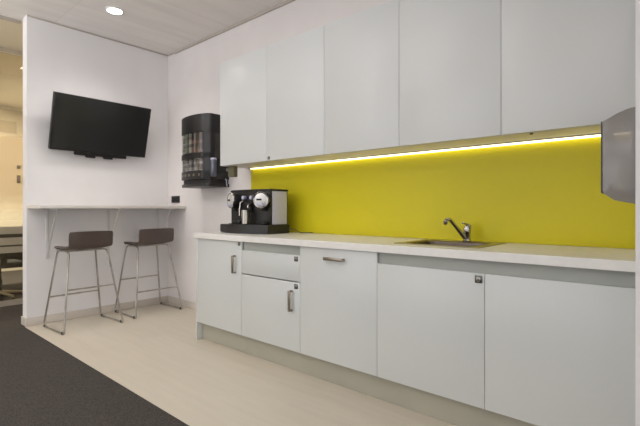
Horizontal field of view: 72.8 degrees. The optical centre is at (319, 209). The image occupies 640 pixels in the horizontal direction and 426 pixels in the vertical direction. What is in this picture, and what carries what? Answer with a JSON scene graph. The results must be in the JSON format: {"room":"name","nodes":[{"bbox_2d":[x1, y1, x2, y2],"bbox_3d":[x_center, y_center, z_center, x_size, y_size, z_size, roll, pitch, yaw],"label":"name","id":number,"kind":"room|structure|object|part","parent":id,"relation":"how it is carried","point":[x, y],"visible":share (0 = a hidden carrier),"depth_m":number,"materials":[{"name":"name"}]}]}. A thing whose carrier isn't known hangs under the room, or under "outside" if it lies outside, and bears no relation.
{"room":"office kitchenette","nodes":[
{"label":"office kitchenette","id":0,"kind":"room"},
{"bbox_2d":[0,106,22,271],"bbox_3d":[-7.526,-0.361,5.529,0.100,2.919,7.000,0,0,41],"label":"wall","id":1,"kind":"structure","parent":0,"point":[10,215],"depth_m":7.75,"materials":[{"name":"beige paint"}]},
{"bbox_2d":[0,109,21,137],"bbox_3d":[-6.064,-1.182,7.080,0.033,1.160,2.060,0,0,41],"label":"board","id":2,"kind":"object","parent":1,"relation":"attached to","point":[10,120],"visible":0.5,"depth_m":7.71,"materials":[{"name":"beige"}]},
{"bbox_2d":[0,270,188,425],"bbox_3d":[-2.991,1.122,1.523,13.000,0.053,7.000,0,0,41],"label":"carpet","id":3,"kind":"object","parent":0,"point":[42,384],"visible":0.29,"depth_m":2.65,"materials":[{"name":"grey carpet"}]},
{"bbox_2d":[0,47,22,306],"bbox_3d":[-4.676,-0.363,3.679,0.060,2.916,6.000,0,0,41],"label":"window","id":4,"kind":"structure","parent":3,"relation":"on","point":[11,148],"depth_m":4.97,"materials":[{"name":"glass"}]},
{"bbox_2d":[0,234,22,298],"bbox_3d":[-3.841,0.666,5.242,0.570,0.856,0.544,0,0,41],"label":"office chair","id":5,"kind":"object","parent":3,"relation":"on","point":[4,262],"visible":0.56,"depth_m":5.15,"materials":[{"name":"fabric"}]},
{"bbox_3d":[-3.734,1.004,5.173,0.274,0.066,0.044,0,0,23],"label":"arm","id":6,"kind":"part","parent":5,"relation":"part of","materials":[{"name":"metal"}]},
{"bbox_3d":[-3.866,0.663,5.231,0.420,0.070,0.440,0,0,41],"label":"seat","id":7,"kind":"part","parent":5,"relation":"part of","materials":[{"name":"fabric"}]},
{"bbox_3d":[-3.705,0.408,5.089,0.050,0.340,0.400,0,0,41],"label":"backrest","id":8,"kind":"part","parent":5,"relation":"part of","materials":[{"name":"fabric"}]},
{"bbox_3d":[-3.769,1.004,5.325,0.044,0.066,0.274,0,0,41],"label":"arm","id":9,"kind":"part","parent":5,"relation":"part of","materials":[{"name":"metal"}]},
{"bbox_2d":[23,15,167,317],"bbox_3d":[-2.320,-0.361,4.646,0.128,2.919,1.431,0,0,41],"label":"wall","id":10,"kind":"structure","parent":0,"point":[57,58],"depth_m":4.46,"materials":[{"name":"white paint"}]},
{"bbox_2d":[0,15,20,23],"bbox_3d":[-4.741,-1.807,2.114,0.025,0.028,5.569,0,0,41],"label":"trim","id":11,"kind":"structure","parent":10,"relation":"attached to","point":[1,16],"depth_m":4.13,"materials":[{"name":"white paint"}]},
{"bbox_2d":[21,296,167,326],"bbox_3d":[-2.323,1.059,4.641,0.150,0.078,1.443,0,0,41],"label":"baseboard","id":12,"kind":"structure","parent":10,"relation":"attached to","point":[26,322],"depth_m":4.46,"materials":[{"name":"white paint"}]},
{"bbox_2d":[27,15,167,55],"bbox_3d":[-2.268,-1.814,4.599,0.012,0.013,1.431,0,0,41],"label":"trim","id":13,"kind":"structure","parent":10,"relation":"attached to","point":[27,15],"depth_m":4.50,"materials":[{"name":"white paint"}]},
{"bbox_2d":[48,91,150,159],"bbox_3d":[-2.239,-0.814,4.465,0.232,0.581,0.945,0,0,41],"label":"television","id":14,"kind":"object","parent":10,"relation":"attached to","point":[88,127],"visible":1,"depth_m":4.39,"materials":[{"name":"black plastic"}]},
{"bbox_2d":[27,205,185,258],"bbox_3d":[-2.126,0.221,4.473,0.390,0.515,1.429,0,0,41],"label":"bar shelf","id":15,"kind":"object","parent":10,"relation":"attached to","point":[46,207],"visible":0.91,"depth_m":4.19,"materials":[{"name":"white laminate"}]},
{"bbox_2d":[0,0,285,108],"bbox_3d":[-2.951,-1.851,1.568,13.000,0.060,7.120,0,0,41],"label":"ceiling","id":16,"kind":"structure","parent":0,"point":[166,27],"depth_m":4.19,"materials":[{"name":"paint"}]},
{"bbox_2d":[105,6,123,14],"bbox_3d":[-1.875,-1.814,3.966,0.156,0.014,0.156,0,0,41],"label":"recessed light","id":17,"kind":"object","parent":16,"relation":"in","point":[111,9],"visible":1,"depth_m":3.95,"materials":[{"name":"white metal"}]},
{"bbox_2d":[26,302,455,425],"bbox_3d":[0.719,1.123,1.947,8.000,0.050,1.452,0,0,41],"label":"floor","id":18,"kind":"structure","parent":0,"point":[157,355],"depth_m":2.79,"materials":[{"name":"plastic"}]},
{"bbox_2d":[43,231,122,334],"bbox_3d":[-2.244,0.649,4.126,0.465,0.897,0.548,0,0,38],"label":"bar stool","id":19,"kind":"object","parent":18,"relation":"on","point":[84,240],"visible":1,"depth_m":4.05,"materials":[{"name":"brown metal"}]},
{"bbox_3d":[-2.519,0.734,4.072,0.144,0.693,0.028,0,0,-5],"label":"leg","id":20,"kind":"part","parent":19,"relation":"part of","materials":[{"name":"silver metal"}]},
{"bbox_3d":[-2.253,0.734,3.860,0.026,0.693,0.178,0,0,-19],"label":"leg","id":21,"kind":"part","parent":19,"relation":"part of","materials":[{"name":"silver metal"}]},
{"bbox_3d":[-2.271,0.361,4.148,0.364,0.052,0.395,0,0,38],"label":"seat","id":22,"kind":"part","parent":19,"relation":"part of","materials":[{"name":"brown wood"}]},
{"bbox_3d":[-2.199,0.383,4.090,0.040,0.014,0.344,0,0,38],"label":"cross plate","id":23,"kind":"part","parent":19,"relation":"part of","materials":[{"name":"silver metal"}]},
{"bbox_3d":[-2.115,0.279,4.024,0.066,0.156,0.394,0,0,38],"label":"backrest","id":24,"kind":"part","parent":19,"relation":"part of","materials":[{"name":"brown wood"}]},
{"bbox_3d":[-2.253,0.734,4.406,0.028,0.693,0.144,0,0,-8],"label":"leg","id":25,"kind":"part","parent":19,"relation":"part of","materials":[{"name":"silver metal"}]},
{"bbox_3d":[-1.987,0.734,4.195,0.178,0.693,0.026,0,0,6],"label":"leg","id":26,"kind":"part","parent":19,"relation":"part of","materials":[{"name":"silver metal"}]},
{"bbox_2d":[114,228,182,318],"bbox_3d":[-1.847,0.649,4.689,0.465,0.897,0.548,0,0,40],"label":"bar stool","id":27,"kind":"object","parent":18,"relation":"on","point":[156,236],"visible":1,"depth_m":4.61,"materials":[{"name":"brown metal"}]},
{"bbox_3d":[-2.123,0.734,4.642,0.144,0.693,0.028,0,0,-4],"label":"leg","id":28,"kind":"part","parent":27,"relation":"part of","materials":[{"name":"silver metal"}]},
{"bbox_3d":[-1.863,0.734,4.423,0.026,0.693,0.178,0,0,-17],"label":"leg","id":29,"kind":"part","parent":27,"relation":"part of","materials":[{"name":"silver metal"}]},
{"bbox_3d":[-1.874,0.361,4.712,0.364,0.052,0.395,0,0,40],"label":"seat","id":30,"kind":"part","parent":27,"relation":"part of","materials":[{"name":"brown wood"}]},
{"bbox_3d":[-1.802,0.383,4.652,0.040,0.014,0.344,0,0,40],"label":"cross plate","id":31,"kind":"part","parent":27,"relation":"part of","materials":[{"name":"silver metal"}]},
{"bbox_3d":[-1.720,0.279,4.583,0.066,0.156,0.394,0,0,40],"label":"backrest","id":32,"kind":"part","parent":27,"relation":"part of","materials":[{"name":"brown wood"}]},
{"bbox_3d":[-1.849,0.734,4.969,0.028,0.693,0.144,0,0,-6],"label":"leg","id":33,"kind":"part","parent":27,"relation":"part of","materials":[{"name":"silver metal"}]},
{"bbox_3d":[-1.588,0.734,4.751,0.178,0.693,0.026,0,0,7],"label":"leg","id":34,"kind":"part","parent":27,"relation":"part of","materials":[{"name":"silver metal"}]},
{"bbox_2d":[196,238,244,338],"bbox_3d":[-0.632,0.670,3.681,0.610,0.856,0.634,0,0,41],"label":"base cabinet","id":35,"kind":"object","parent":18,"relation":"on","point":[219,273],"visible":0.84,"depth_m":3.46,"materials":[{"name":"white laminate"}]},
{"bbox_3d":[-0.843,0.670,3.890,0.018,0.856,0.600,0,0,41],"label":"panel","id":36,"kind":"part","parent":35,"relation":"part of","materials":[{"name":"white paint"}]},
{"bbox_3d":[-0.656,0.418,3.303,0.020,0.137,0.034,0,0,41],"label":"handle","id":37,"kind":"part","parent":35,"relation":"part of","materials":[{"name":"silver metal"}]},
{"bbox_2d":[202,323,537,425],"bbox_3d":[0.130,1.024,2.709,3.002,0.147,0.016,0,0,41],"label":"plinth","id":38,"kind":"object","parent":18,"relation":"on","point":[454,412],"visible":0.67,"depth_m":2.55,"materials":[{"name":"grey laminate"}]},
{"bbox_2d":[168,0,623,302],"bbox_3d":[-0.634,-0.361,4.192,13.000,2.919,0.120,0,0,41],"label":"wall","id":39,"kind":"structure","parent":0,"point":[193,72],"depth_m":4.64,"materials":[{"name":"white paint"}]},
{"bbox_2d":[171,196,179,202],"bbox_3d":[-1.671,-0.114,5.017,0.170,0.080,0.014,0,0,41],"label":"wall socket","id":40,"kind":"object","parent":39,"relation":"attached to","point":[174,199],"visible":1,"depth_m":5.01,"materials":[{"name":"plastic"}]},
{"bbox_2d":[168,296,195,309],"bbox_3d":[-1.223,1.059,4.624,1.521,0.078,0.012,0,0,41],"label":"baseboard","id":41,"kind":"structure","parent":39,"relation":"attached to","point":[192,305],"depth_m":4.91,"materials":[{"name":"white paint"}]},
{"bbox_2d":[182,113,228,188],"bbox_3d":[-1.168,-0.577,4.393,0.553,0.710,0.282,0,0,41],"label":"dispenser","id":42,"kind":"object","parent":39,"relation":"attached to","point":[202,169],"visible":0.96,"depth_m":4.25,"materials":[{"name":"black plastic"}]},
{"bbox_2d":[182,113,219,135],"bbox_3d":[-1.189,-0.844,4.414,0.495,0.175,0.279,0,0,41],"label":"hood","id":43,"kind":"object","parent":42,"relation":"attached to","point":[203,123],"depth_m":4.24,"materials":[{"name":"black plastic"}]},
{"bbox_3d":[-1.189,-0.338,4.414,0.495,0.083,0.279,0,0,41],"label":"panel","id":44,"kind":"part","parent":42,"relation":"part of","materials":[{"name":"black plastic"}]},
{"bbox_2d":[182,183,228,188],"bbox_3d":[-1.185,-0.237,4.410,0.489,0.031,0.280,0,0,41],"label":"tray","id":45,"kind":"object","parent":42,"relation":"on","point":[186,185],"depth_m":4.29,"materials":[{"name":"black plastic"}]},
{"bbox_2d":[174,0,294,53],"bbox_3d":[-0.032,-1.809,3.567,4.390,0.024,0.018,0,0,41],"label":"trim","id":46,"kind":"structure","parent":39,"relation":"attached to","point":[286,1],"depth_m":4.25,"materials":[{"name":"white paint"}]},
{"bbox_2d":[220,47,288,167],"bbox_3d":[-0.567,-0.854,3.840,0.621,0.926,0.312,0,0,41],"label":"upper cabinet","id":47,"kind":"object","parent":39,"relation":"attached to","point":[242,78],"visible":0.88,"depth_m":3.72,"materials":[{"name":"white paint"}]},
{"bbox_2d":[226,166,236,176],"bbox_3d":[-0.806,-0.342,3.958,0.118,0.097,0.046,0,0,41],"label":"junction box","id":48,"kind":"object","parent":47,"relation":"attached to","point":[232,170],"visible":1,"depth_m":3.92,"materials":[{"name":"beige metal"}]},
{"bbox_3d":[-0.664,-0.854,3.730,0.621,0.925,0.018,0,0,41],"label":"door","id":49,"kind":"part","parent":47,"relation":"part of","materials":[{"name":"white paint"}]},
{"bbox_2d":[242,242,299,352],"bbox_3d":[-0.174,0.596,3.276,0.612,0.708,0.634,0,0,41],"label":"base cabinet","id":50,"kind":"object","parent":39,"relation":"attached to","point":[271,278],"visible":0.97,"depth_m":3.05,"materials":[{"name":"white paint"}]},
{"bbox_3d":[-0.355,0.393,3.071,0.610,0.174,0.018,0,0,41],"label":"drawer","id":51,"kind":"part","parent":50,"relation":"part of","materials":[{"name":"white paint"}]},
{"bbox_3d":[-0.344,0.280,3.083,0.612,0.075,0.012,0,0,41],"label":"recess rail","id":52,"kind":"part","parent":50,"relation":"part of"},
{"bbox_3d":[-0.199,0.612,2.898,0.020,0.141,0.034,0,0,41],"label":"handle","id":53,"kind":"part","parent":50,"relation":"part of","materials":[{"name":"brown metal"}]},
{"bbox_2d":[266,25,343,163],"bbox_3d":[-0.104,-0.854,3.425,0.621,0.926,0.320,0,0,41],"label":"upper cabinet","id":54,"kind":"object","parent":39,"relation":"attached to","point":[294,65],"visible":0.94,"depth_m":3.30,"materials":[{"name":"white laminate"}]},
{"bbox_2d":[250,133,600,168],"bbox_3d":[0.472,-0.383,3.095,2.990,0.014,0.032,0,0,41],"label":"light strip","id":55,"kind":"object","parent":54,"relation":"attached to","point":[596,134],"visible":1,"depth_m":2.76,"materials":[{"name":"plastic"}]},
{"bbox_2d":[300,246,378,375],"bbox_3d":[0.283,0.596,2.873,0.606,0.708,0.634,0,0,41],"label":"base cabinet","id":56,"kind":"object","parent":39,"relation":"attached to","point":[338,287],"visible":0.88,"depth_m":2.63,"materials":[{"name":"white paint"}]},
{"bbox_3d":[0.083,0.305,2.650,0.147,0.020,0.034,0,0,41],"label":"handle","id":57,"kind":"part","parent":56,"relation":"part of","materials":[{"name":"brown metal"}]},
{"bbox_2d":[324,0,418,157],"bbox_3d":[0.363,-0.854,3.019,0.615,0.926,0.312,0,0,41],"label":"upper cabinet","id":58,"kind":"object","parent":39,"relation":"attached to","point":[361,49],"visible":0.84,"depth_m":2.88,"materials":[{"name":"white laminate"}]},
{"bbox_2d":[377,252,485,408],"bbox_3d":[0.747,0.596,2.480,0.609,0.708,0.608,0,0,41],"label":"base cabinet","id":59,"kind":"object","parent":39,"relation":"attached to","point":[431,310],"visible":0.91,"depth_m":2.23,"materials":[{"name":"white laminate"}]},
{"bbox_3d":[0.568,0.280,2.277,0.609,0.075,0.012,0,0,41],"label":"recess rail","id":60,"kind":"part","parent":59,"relation":"part of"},
{"bbox_2d":[251,137,634,248],"bbox_3d":[0.482,-0.096,3.117,3.021,0.588,0.012,0,0,41],"label":"backsplash","id":61,"kind":"structure","parent":39,"relation":"attached to","point":[545,193],"depth_m":2.72,"materials":[{"name":"yellow glass"}]},
{"bbox_2d":[399,0,515,150],"bbox_3d":[0.825,-0.854,2.610,0.617,0.926,0.312,0,0,41],"label":"upper cabinet","id":62,"kind":"object","parent":39,"relation":"attached to","point":[450,50],"visible":0.87,"depth_m":2.49,"materials":[{"name":"white laminate"}]},
{"bbox_2d":[485,261,634,425],"bbox_3d":[1.196,0.596,2.089,0.583,0.708,0.600,0,0,41],"label":"base cabinet","id":63,"kind":"object","parent":39,"relation":"attached to","point":[560,341],"visible":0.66,"depth_m":1.85,"materials":[{"name":"white laminate"}]},
{"bbox_2d":[194,232,634,271],"bbox_3d":[0.272,0.219,2.886,3.028,0.042,0.613,0,0,41],"label":"countertop","id":64,"kind":"structure","parent":63,"relation":"on","point":[614,259],"depth_m":2.19,"materials":[{"name":"laminate"}]},
{"bbox_2d":[220,189,312,233],"bbox_3d":[-0.490,0.017,3.627,0.797,0.362,0.369,0,0,33],"label":"coffee machine","id":65,"kind":"object","parent":64,"relation":"on","point":[267,208],"visible":0.98,"depth_m":3.54,"materials":[{"name":"black plastic"}]},
{"bbox_2d":[241,210,249,223],"bbox_3d":[-0.608,0.064,3.542,0.066,0.114,0.066,0,0,41],"label":"milk jug","id":66,"kind":"object","parent":65,"relation":"on","point":[245,214],"visible":0.96,"depth_m":3.52,"materials":[{"name":"metal"}]},
{"bbox_2d":[220,224,289,233],"bbox_3d":[-0.578,0.162,3.663,0.585,0.072,0.335,0,0,41],"label":"drip tray","id":67,"kind":"object","parent":65,"relation":"on","point":[225,228],"depth_m":3.49,"materials":[{"name":"black plastic"}]},
{"bbox_3d":[-0.531,-0.157,3.697,0.516,0.014,0.222,0,0,41],"label":"lid","id":68,"kind":"part","parent":65,"relation":"part of","materials":[{"name":"black plastic"}]},
{"bbox_3d":[-0.330,-0.011,3.540,0.011,0.269,0.160,0,0,41],"label":"panel","id":69,"kind":"part","parent":65,"relation":"part of","materials":[{"name":"silver metal"}]},
{"bbox_2d":[395,239,505,247],"bbox_3d":[0.755,0.269,2.524,0.500,0.150,0.450,0,0,41],"label":"sink","id":70,"kind":"object","parent":64,"relation":"in","point":[430,242],"visible":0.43,"depth_m":2.61,"materials":[{"name":"metal"}]},
{"bbox_3d":[0.742,0.269,2.509,0.410,0.148,0.330,0,0,41],"label":"bowl","id":71,"kind":"part","parent":70,"relation":"part of","materials":[{"name":"metal"}]},
{"bbox_2d":[443,217,471,241],"bbox_3d":[0.821,0.121,2.599,0.210,0.147,0.054,0,0,-26],"label":"mixer tap","id":72,"kind":"object","parent":64,"relation":"on","point":[466,234],"visible":0.99,"depth_m":2.61,"materials":[{"name":"silver metal"}]},
{"bbox_3d":[0.814,0.121,2.593,0.184,0.147,0.026,0,0,-26],"label":"spout","id":73,"kind":"part","parent":72,"relation":"part of","materials":[{"name":"silver metal"}]},
{"bbox_2d":[462,229,471,241],"bbox_3d":[0.891,0.159,2.633,0.054,0.071,0.054,0,0,41],"label":"tap","id":74,"kind":"object","parent":72,"relation":"on","point":[466,236],"depth_m":2.61,"materials":[{"name":"silver metal"}]},
{"bbox_3d":[1.015,0.280,1.883,0.583,0.075,0.012,0,0,41],"label":"recess rail","id":75,"kind":"part","parent":63,"relation":"part of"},
{"bbox_2d":[501,0,634,140],"bbox_3d":[1.284,-0.850,2.205,0.605,0.935,0.312,0,0,41],"label":"upper cabinet","id":76,"kind":"object","parent":39,"relation":"attached to","point":[568,66],"visible":0.95,"depth_m":2.10,"materials":[{"name":"white paint"}]},
{"bbox_2d":[635,0,639,425],"bbox_3d":[1.450,-0.361,1.823,0.140,2.919,0.670,0,0,41],"label":"wall","id":77,"kind":"structure","parent":0,"point":[637,2],"depth_m":1.61,"materials":[{"name":"white paint"}]},
{"bbox_2d":[601,107,634,203],"bbox_3d":[1.244,-0.204,1.782,0.112,0.369,0.289,0,0,41],"label":"dispenser","id":78,"kind":"object","parent":77,"relation":"attached to","point":[617,131],"visible":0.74,"depth_m":1.67,"materials":[{"name":"grey plastic"}]}
]}

